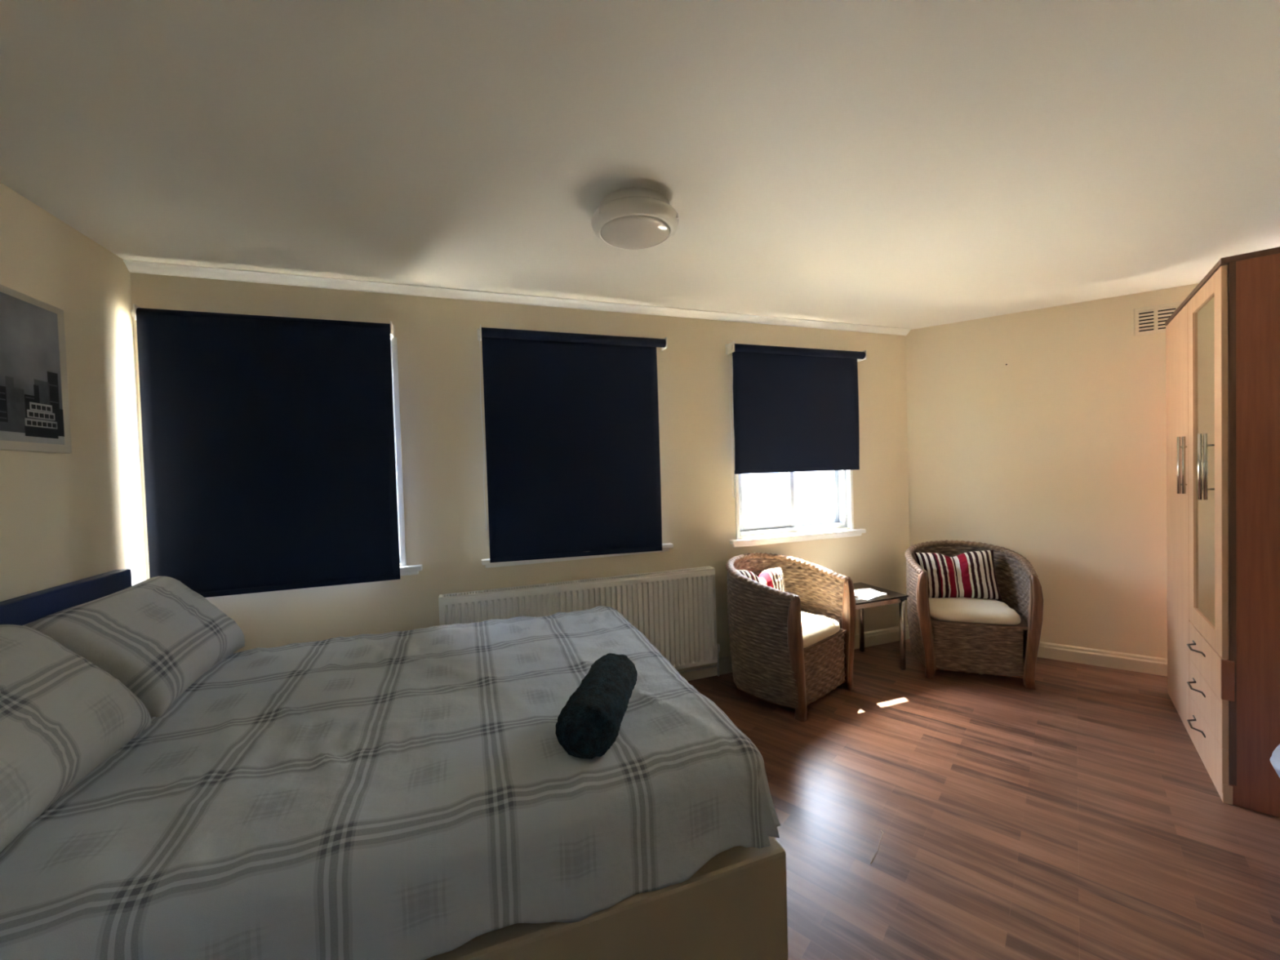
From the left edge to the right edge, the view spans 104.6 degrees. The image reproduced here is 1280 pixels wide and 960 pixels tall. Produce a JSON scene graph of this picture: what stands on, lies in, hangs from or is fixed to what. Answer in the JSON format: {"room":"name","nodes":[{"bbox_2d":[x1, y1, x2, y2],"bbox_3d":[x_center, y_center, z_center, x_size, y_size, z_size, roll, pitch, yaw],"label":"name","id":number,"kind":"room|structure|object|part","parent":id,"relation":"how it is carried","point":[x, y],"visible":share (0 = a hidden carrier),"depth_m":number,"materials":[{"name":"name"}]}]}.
{"room":"bedroom","nodes":[
{"label":"bedroom","id":0,"kind":"room"},
{"bbox_2d":[0,182,146,601],"bbox_3d":[-1.550,0.242,-0.023,0.150,2.400,5.364,-2,1,-20],"label":"wall","id":1,"kind":"structure","parent":0,"point":[77,515],"depth_m":1.92,"materials":[{"name":"beige paint"}]},
{"bbox_2d":[0,284,71,453],"bbox_3d":[-2.009,-0.362,1.451,0.020,0.535,0.855,-2,1,-20],"label":"picture","id":2,"kind":"object","parent":1,"relation":"attached to","point":[34,406],"visible":1,"depth_m":1.70},
{"bbox_2d":[123,259,911,657],"bbox_3d":[-0.065,0.121,3.198,5.120,2.400,0.297,-2,1,-20],"label":"wall","id":3,"kind":"structure","parent":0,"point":[438,348],"depth_m":2.81,"materials":[{"name":"beige paint"}]},
{"bbox_2d":[130,304,399,597],"bbox_3d":[-1.770,-0.133,2.432,1.058,1.342,0.085,-2,1,-20],"label":"roller blind","id":4,"kind":"object","parent":3,"relation":"attached to","point":[268,448],"visible":0.95,"depth_m":2.38,"materials":[{"name":"blue fabric"}]},
{"bbox_2d":[390,333,422,576],"bbox_3d":[-1.787,-0.116,2.511,1.217,1.292,0.165,-2,1,-20],"label":"window","id":5,"kind":"structure","parent":3,"relation":"attached to","point":[405,570],"depth_m":2.64,"materials":[{"name":"white plastic"}]},
{"bbox_3d":[-1.815,-0.136,2.541,1.047,1.210,0.090,-2,1,-20],"label":"frame","id":6,"kind":"part","parent":5,"relation":"part of","materials":[{"name":"white plastic"}]},
{"bbox_3d":[-1.781,-0.140,2.485,1.061,1.242,0.038,-2,1,-20],"label":"architrave","id":7,"kind":"part","parent":5,"relation":"part of","materials":[{"name":"white paint"}]},
{"bbox_3d":[-1.754,0.506,2.483,1.217,0.050,0.075,-2,1,-20],"label":"sill","id":8,"kind":"part","parent":5,"relation":"part of","materials":[{"name":"white paint"}]},
{"bbox_2d":[477,324,667,562],"bbox_3d":[-0.349,-0.202,2.937,1.126,1.333,0.090,-2,1,-20],"label":"roller blind","id":9,"kind":"object","parent":3,"relation":"attached to","point":[572,433],"visible":1,"depth_m":2.91,"materials":[{"name":"blue fabric"}]},
{"bbox_3d":[-0.871,-0.268,2.740,0.013,1.098,0.033,-2,1,-20],"label":"bead chain","id":10,"kind":"part","parent":9,"relation":"part of","materials":[{"name":"white plastic"}]},
{"bbox_2d":[481,542,673,568],"bbox_3d":[-0.380,-0.170,3.014,1.165,1.292,0.165,-2,1,-20],"label":"window","id":11,"kind":"structure","parent":3,"relation":"attached to","point":[665,547],"depth_m":2.91,"materials":[{"name":"white plastic"}]},
{"bbox_2d":[438,566,719,676],"bbox_3d":[-0.272,0.963,2.971,1.710,0.737,0.104,-2,1,-20],"label":"radiator","id":12,"kind":"object","parent":3,"relation":"attached to","point":[675,610],"visible":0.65,"depth_m":3.03,"materials":[{"name":"metal"}]},
{"bbox_2d":[438,566,715,599],"bbox_3d":[-0.306,0.601,2.939,1.647,0.010,0.074,-2,1,-20],"label":"grille","id":13,"kind":"object","parent":12,"relation":"attached to","point":[480,594],"depth_m":2.90,"materials":[{"name":"metal"}]},
{"bbox_2d":[676,624,910,680],"bbox_3d":[-0.064,1.270,3.096,4.670,0.107,0.018,-2,1,-20],"label":"baseboard","id":14,"kind":"structure","parent":3,"relation":"attached to","point":[883,636],"depth_m":3.69,"materials":[{"name":"beige paint"}]},
{"bbox_2d":[725,341,866,497],"bbox_3d":[1.126,-0.415,3.462,1.121,1.021,0.090,-2,1,-20],"label":"roller blind","id":15,"kind":"object","parent":3,"relation":"attached to","point":[794,409],"visible":1,"depth_m":3.44,"materials":[{"name":"blue fabric"}]},
{"bbox_3d":[0.609,-0.379,3.268,0.013,0.990,0.033,-2,1,-20],"label":"bead chain","id":16,"kind":"part","parent":15,"relation":"part of","materials":[{"name":"white plastic"}]},
{"bbox_2d":[729,358,866,547],"bbox_3d":[1.103,-0.219,3.544,1.125,1.307,0.165,-2,1,-20],"label":"window","id":17,"kind":"structure","parent":3,"relation":"attached to","point":[842,480],"depth_m":3.57,"materials":[{"name":"white plastic"}]},
{"bbox_3d":[0.879,-0.231,3.492,0.466,1.158,0.028,-2,1,-20],"label":"sash","id":18,"kind":"part","parent":17,"relation":"part of","materials":[{"name":"white glass"}]},
{"bbox_3d":[1.075,-0.240,3.574,0.955,1.225,0.090,-2,1,-20],"label":"frame","id":19,"kind":"part","parent":17,"relation":"part of","materials":[{"name":"white plastic"}]},
{"bbox_3d":[1.137,0.409,3.516,1.125,0.050,0.075,-2,1,-20],"label":"sill","id":20,"kind":"part","parent":17,"relation":"part of","materials":[{"name":"white paint"}]},
{"bbox_3d":[1.268,-0.246,3.668,0.466,1.158,0.028,-2,1,-20],"label":"sash","id":21,"kind":"part","parent":17,"relation":"part of","materials":[{"name":"white glass"}]},
{"bbox_2d":[0,0,1279,329],"bbox_3d":[1.414,-1.128,0.834,6.404,0.120,5.714,-2,1,-20],"label":"ceiling","id":22,"kind":"structure","parent":0,"point":[909,164],"depth_m":1.51,"materials":[{"name":"paint"}]},
{"bbox_2d":[591,187,679,248],"bbox_3d":[-0.019,-0.990,1.909,0.336,0.121,0.337,-2,1,-20],"label":"ceiling light","id":23,"kind":"object","parent":22,"relation":"attached to","point":[628,218],"visible":1,"depth_m":1.81,"materials":[{"name":"white plastic"}]},
{"bbox_2d":[600,214,670,248],"bbox_3d":[-0.017,-0.943,1.909,0.272,0.026,0.272,-2,1,-20],"label":"diffuser","id":24,"kind":"object","parent":23,"relation":"attached to","point":[620,231],"depth_m":1.86,"materials":[{"name":"beige"}]},
{"bbox_2d":[687,639,1279,959],"bbox_3d":[1.489,1.390,0.894,6.404,0.120,5.714,-2,1,-20],"label":"floor","id":25,"kind":"structure","parent":0,"point":[1077,815],"depth_m":1.88,"materials":[{"name":"brown wood"}]},
{"bbox_2d":[0,568,788,959],"bbox_3d":[-0.899,0.864,1.724,2.195,1.035,1.570,-2,1,-20],"label":"bed","id":26,"kind":"object","parent":25,"relation":"on","point":[734,907],"visible":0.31,"depth_m":1.28,"materials":[{"name":"beige fabric"}]},
{"bbox_3d":[-1.908,0.892,1.374,0.058,1.015,1.550,-2,1,-20],"label":"headboard","id":27,"kind":"part","parent":26,"relation":"part of","materials":[{"name":"blue fabric"}]},
{"bbox_3d":[-0.887,0.929,1.713,2.055,0.235,1.400,-2,1,-20],"label":"mattress","id":28,"kind":"object","parent":26,"relation":"on","visible":0},
{"bbox_2d":[0,605,780,959],"bbox_3d":[-0.816,0.877,1.725,2.070,0.342,1.587,-2,1,-20],"label":"duvet","id":29,"kind":"object","parent":28,"relation":"on","point":[414,794],"visible":0.92,"depth_m":1.21,"materials":[{"name":"grey fabric"}]},
{"bbox_2d":[0,624,152,852],"bbox_3d":[-1.558,0.604,1.150,0.399,0.418,0.729,-2,1,-21],"label":"pillow","id":30,"kind":"object","parent":29,"relation":"on","point":[62,715],"visible":1,"depth_m":1.21,"materials":[{"name":"white fabric"}]},
{"bbox_2d":[22,576,244,716],"bbox_3d":[-1.828,0.595,1.860,0.382,0.394,0.701,-2,1,-21],"label":"pillow","id":31,"kind":"object","parent":29,"relation":"on","point":[157,636],"visible":0.83,"depth_m":1.68,"materials":[{"name":"white fabric"}]},
{"bbox_2d":[555,653,637,759],"bbox_3d":[-0.118,0.668,1.522,0.174,0.147,0.437,-1,1,10],"label":"rolled towel","id":32,"kind":"object","parent":29,"relation":"on","point":[588,724],"visible":1,"depth_m":1.35,"materials":[{"name":"black fabric"}]},
{"bbox_2d":[725,552,855,721],"bbox_3d":[0.885,0.894,3.083,0.710,0.804,0.629,-3,2,-41],"label":"tub chair","id":33,"kind":"object","parent":25,"relation":"on","point":[770,661],"visible":0.94,"depth_m":2.87,"materials":[{"name":"brown wicker"}]},
{"bbox_3d":[0.853,0.965,2.686,0.093,0.682,0.070,-3,2,-41],"label":"arm post","id":34,"kind":"part","parent":33,"relation":"part of","materials":[{"name":"brown wood"}]},
{"bbox_2d":[800,610,839,648],"bbox_3d":[0.910,0.891,3.054,0.500,0.086,0.486,-3,2,-41],"label":"seat cushion","id":35,"kind":"object","parent":33,"relation":"on","point":[815,628],"visible":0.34,"depth_m":2.92,"materials":[{"name":"beige fabric"}]},
{"bbox_2d":[736,567,785,591],"bbox_3d":[0.764,0.723,3.145,0.467,0.353,0.170,-3,2,-30],"label":"cushion","id":36,"kind":"object","parent":35,"relation":"on","point":[774,578],"visible":0.25,"depth_m":3.16,"materials":[{"name":"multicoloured fabric"}]},
{"bbox_3d":[1.286,0.943,3.058,0.093,0.682,0.070,-3,2,-41],"label":"arm post","id":37,"kind":"part","parent":33,"relation":"part of","materials":[{"name":"brown wood"}]},
{"bbox_2d":[870,830,883,863],"bbox_3d":[0.859,1.327,1.791,0.011,0.003,0.189,-1,2,36],"label":"thread","id":38,"kind":"object","parent":25,"relation":"on","point":[881,830],"visible":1,"depth_m":1.78},
{"bbox_2d":[853,582,908,670],"bbox_3d":[1.478,1.021,3.394,0.508,0.500,0.420,-2,1,-20],"label":"side table","id":39,"kind":"object","parent":25,"relation":"on","point":[891,597],"visible":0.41,"depth_m":3.29,"materials":[{"name":"brown wood"}]},
{"bbox_3d":[1.629,1.016,3.639,0.044,0.488,0.044,-2,1,-20],"label":"leg","id":40,"kind":"part","parent":39,"relation":"part of","materials":[{"name":"brown wood"}]},
{"bbox_2d":[855,591,886,599],"bbox_3d":[1.529,0.767,3.316,0.222,0.007,0.157,-3,2,-32],"label":"folded papers","id":41,"kind":"object","parent":39,"relation":"on","point":[866,597],"visible":0.5,"depth_m":3.26,"materials":[{"name":"white paper"}]},
{"bbox_2d":[854,588,883,595],"bbox_3d":[1.505,0.759,3.348,0.222,0.007,0.157,-2,1,-6],"label":"folded papers","id":42,"kind":"object","parent":41,"relation":"on","point":[862,592],"visible":0.68,"depth_m":3.32,"materials":[{"name":"white paper"}]},
{"bbox_3d":[1.472,0.801,3.389,0.472,0.033,0.384,-2,1,-20],"label":"metal rail","id":43,"kind":"part","parent":39,"relation":"part of","materials":[{"name":"brown wood"}]},
{"bbox_3d":[1.750,1.021,3.300,0.044,0.488,0.044,-2,1,-20],"label":"leg","id":44,"kind":"part","parent":39,"relation":"part of","materials":[{"name":"brown wood"}]},
{"bbox_2d":[904,539,1043,688],"bbox_3d":[2.195,0.848,3.345,0.710,0.804,0.629,-1,1,20],"label":"tub chair","id":45,"kind":"object","parent":25,"relation":"on","point":[994,650],"visible":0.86,"depth_m":3.14,"materials":[{"name":"brown wicker"}]},
{"bbox_3d":[1.834,0.924,3.181,0.093,0.682,0.070,-1,1,20],"label":"arm post","id":46,"kind":"part","parent":45,"relation":"part of","materials":[{"name":"brown wood"}]},
{"bbox_2d":[928,597,1021,625],"bbox_3d":[2.183,0.846,3.310,0.500,0.086,0.486,-1,1,20],"label":"seat cushion","id":47,"kind":"object","parent":45,"relation":"on","point":[968,610],"visible":0.83,"depth_m":3.14,"materials":[{"name":"beige fabric"}]},
{"bbox_2d":[912,550,1002,599],"bbox_3d":[2.188,0.663,3.438,0.534,0.351,0.174,-1,1,14],"label":"cushion","id":48,"kind":"object","parent":47,"relation":"on","point":[972,575],"visible":0.86,"depth_m":3.39,"materials":[{"name":"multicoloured fabric"}]},
{"bbox_3d":[2.203,1.194,3.346,0.608,0.012,0.543,-1,1,20],"label":"panel","id":49,"kind":"part","parent":45,"relation":"part of","materials":[{"name":"brown wicker"}]},
{"bbox_3d":[2.371,0.913,2.987,0.093,0.682,0.070,-1,1,20],"label":"arm post","id":50,"kind":"part","parent":45,"relation":"part of","materials":[{"name":"brown wood"}]},
{"bbox_2d":[1164,246,1279,817],"bbox_3d":[2.882,0.186,2.207,0.652,2.140,1.192,-1,2,40],"label":"wardrobe","id":51,"kind":"object","parent":25,"relation":"on","point":[1223,340],"visible":1,"depth_m":1.93,"materials":[{"name":"brown laminate"}]},
{"bbox_3d":[2.855,0.174,2.620,0.018,2.077,0.578,-1,2,40],"label":"door","id":52,"kind":"part","parent":51,"relation":"part of","materials":[{"name":"brown wood"}]},
{"bbox_3d":[2.666,-0.073,2.427,0.044,0.280,0.013,-1,2,40],"label":"bar handle","id":53,"kind":"part","parent":51,"relation":"part of","materials":[{"name":"silver metal"}]},
{"bbox_3d":[2.533,0.766,2.260,0.037,0.008,0.230,-1,2,40],"label":"bow handle","id":54,"kind":"part","parent":51,"relation":"part of","materials":[{"name":"brown metal"}]},
{"bbox_3d":[2.538,0.945,2.264,0.037,0.008,0.230,-1,2,40],"label":"bow handle","id":55,"kind":"part","parent":51,"relation":"part of","materials":[{"name":"brown metal"}]},
{"bbox_3d":[2.543,1.123,2.268,0.037,0.008,0.230,-1,2,40],"label":"bow handle","id":56,"kind":"part","parent":51,"relation":"part of","materials":[{"name":"brown metal"}]},
{"bbox_2d":[1195,295,1214,626],"bbox_3d":[2.475,-0.079,2.160,0.007,1.377,0.388,-1,2,40],"label":"mirror","id":57,"kind":"object","parent":51,"relation":"attached to","point":[1205,309],"depth_m":2.16,"materials":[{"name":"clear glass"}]},
{"bbox_3d":[2.389,-0.056,2.092,0.044,0.280,0.013,-1,2,40],"label":"bar handle","id":58,"kind":"part","parent":51,"relation":"part of","materials":[{"name":"silver metal"}]},
{"bbox_3d":[2.472,-0.074,2.159,0.018,1.537,0.592,-1,2,40],"label":"mirror door","id":59,"kind":"part","parent":51,"relation":"part of","materials":[{"name":"brown wood"}]},
{"bbox_3d":[2.497,0.788,2.180,0.018,0.177,0.592,-1,2,40],"label":"drawer","id":60,"kind":"part","parent":51,"relation":"part of","materials":[{"name":"brown wood"}]},
{"bbox_3d":[2.503,0.967,2.184,0.018,0.177,0.592,-1,2,40],"label":"drawer","id":61,"kind":"part","parent":51,"relation":"part of","materials":[{"name":"brown wood"}]},
{"bbox_3d":[2.508,1.145,2.188,0.018,0.177,0.592,-1,2,40],"label":"drawer","id":62,"kind":"part","parent":51,"relation":"part of","materials":[{"name":"brown wood"}]},
{"bbox_3d":[2.863,-0.872,2.173,0.621,0.022,1.188,-1,2,40],"label":"panel","id":63,"kind":"part","parent":51,"relation":"part of","materials":[{"name":"brown wood"}]},
{"bbox_3d":[2.535,0.219,1.745,0.599,2.118,0.020,-1,2,40],"label":"panel","id":64,"kind":"part","parent":51,"relation":"part of","materials":[{"name":"brown laminate"}]},
{"bbox_2d":[1269,743,1279,777],"bbox_3d":[2.256,1.005,1.599,0.284,0.570,0.288,-2,1,-20],"label":"plastic bag","id":65,"kind":"object","parent":25,"relation":"on","point":[1274,759],"visible":1,"depth_m":1.67,"materials":[{"name":"white plastic"}]},
{"bbox_2d":[906,283,1198,658],"bbox_3d":[2.970,0.026,3.357,2.014,2.400,0.150,-1,2,34],"label":"wall","id":66,"kind":"structure","parent":0,"point":[1054,456],"depth_m":3.35,"materials":[{"name":"beige paint"}]},
{"bbox_2d":[1037,641,1167,676],"bbox_3d":[2.957,1.175,3.315,2.014,0.107,0.018,-1,2,34],"label":"baseboard","id":67,"kind":"structure","parent":66,"relation":"attached to","point":[1108,659],"depth_m":3.25,"materials":[{"name":"beige paint"}]},
{"bbox_2d":[1133,301,1182,336],"bbox_3d":[3.230,-0.995,3.033,0.288,0.170,0.016,-1,2,34],"label":"air vent","id":68,"kind":"object","parent":66,"relation":"in","point":[1148,319],"visible":0.52,"depth_m":3.07,"materials":[{"name":"beige paint"}]},
{"label":"outside","id":69,"kind":"structure","parent":0,"visible":0},
{"bbox_2d":[742,500,827,525],"bbox_3d":[-0.765,1.437,8.243,32.000,0.170,44.000,-2,1,-20],"label":"paved ground","id":70,"kind":"structure","parent":69,"point":[752,514],"depth_m":15.45,"materials":[{"name":"white"}]},
{"bbox_2d":[742,471,826,506],"bbox_3d":[-3.465,-2.171,18.382,28.400,6.700,5.400,-2,1,-20],"label":"building","id":71,"kind":"structure","parent":70,"relation":"on","point":[750,496],"depth_m":18.89,"materials":[{"name":"white plastic"}]},
{"bbox_3d":[4.969,-0.780,18.721,1.040,1.240,0.020,-2,1,-20],"label":"pane","id":72,"kind":"part","parent":71,"relation":"part of","materials":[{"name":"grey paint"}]}
]}

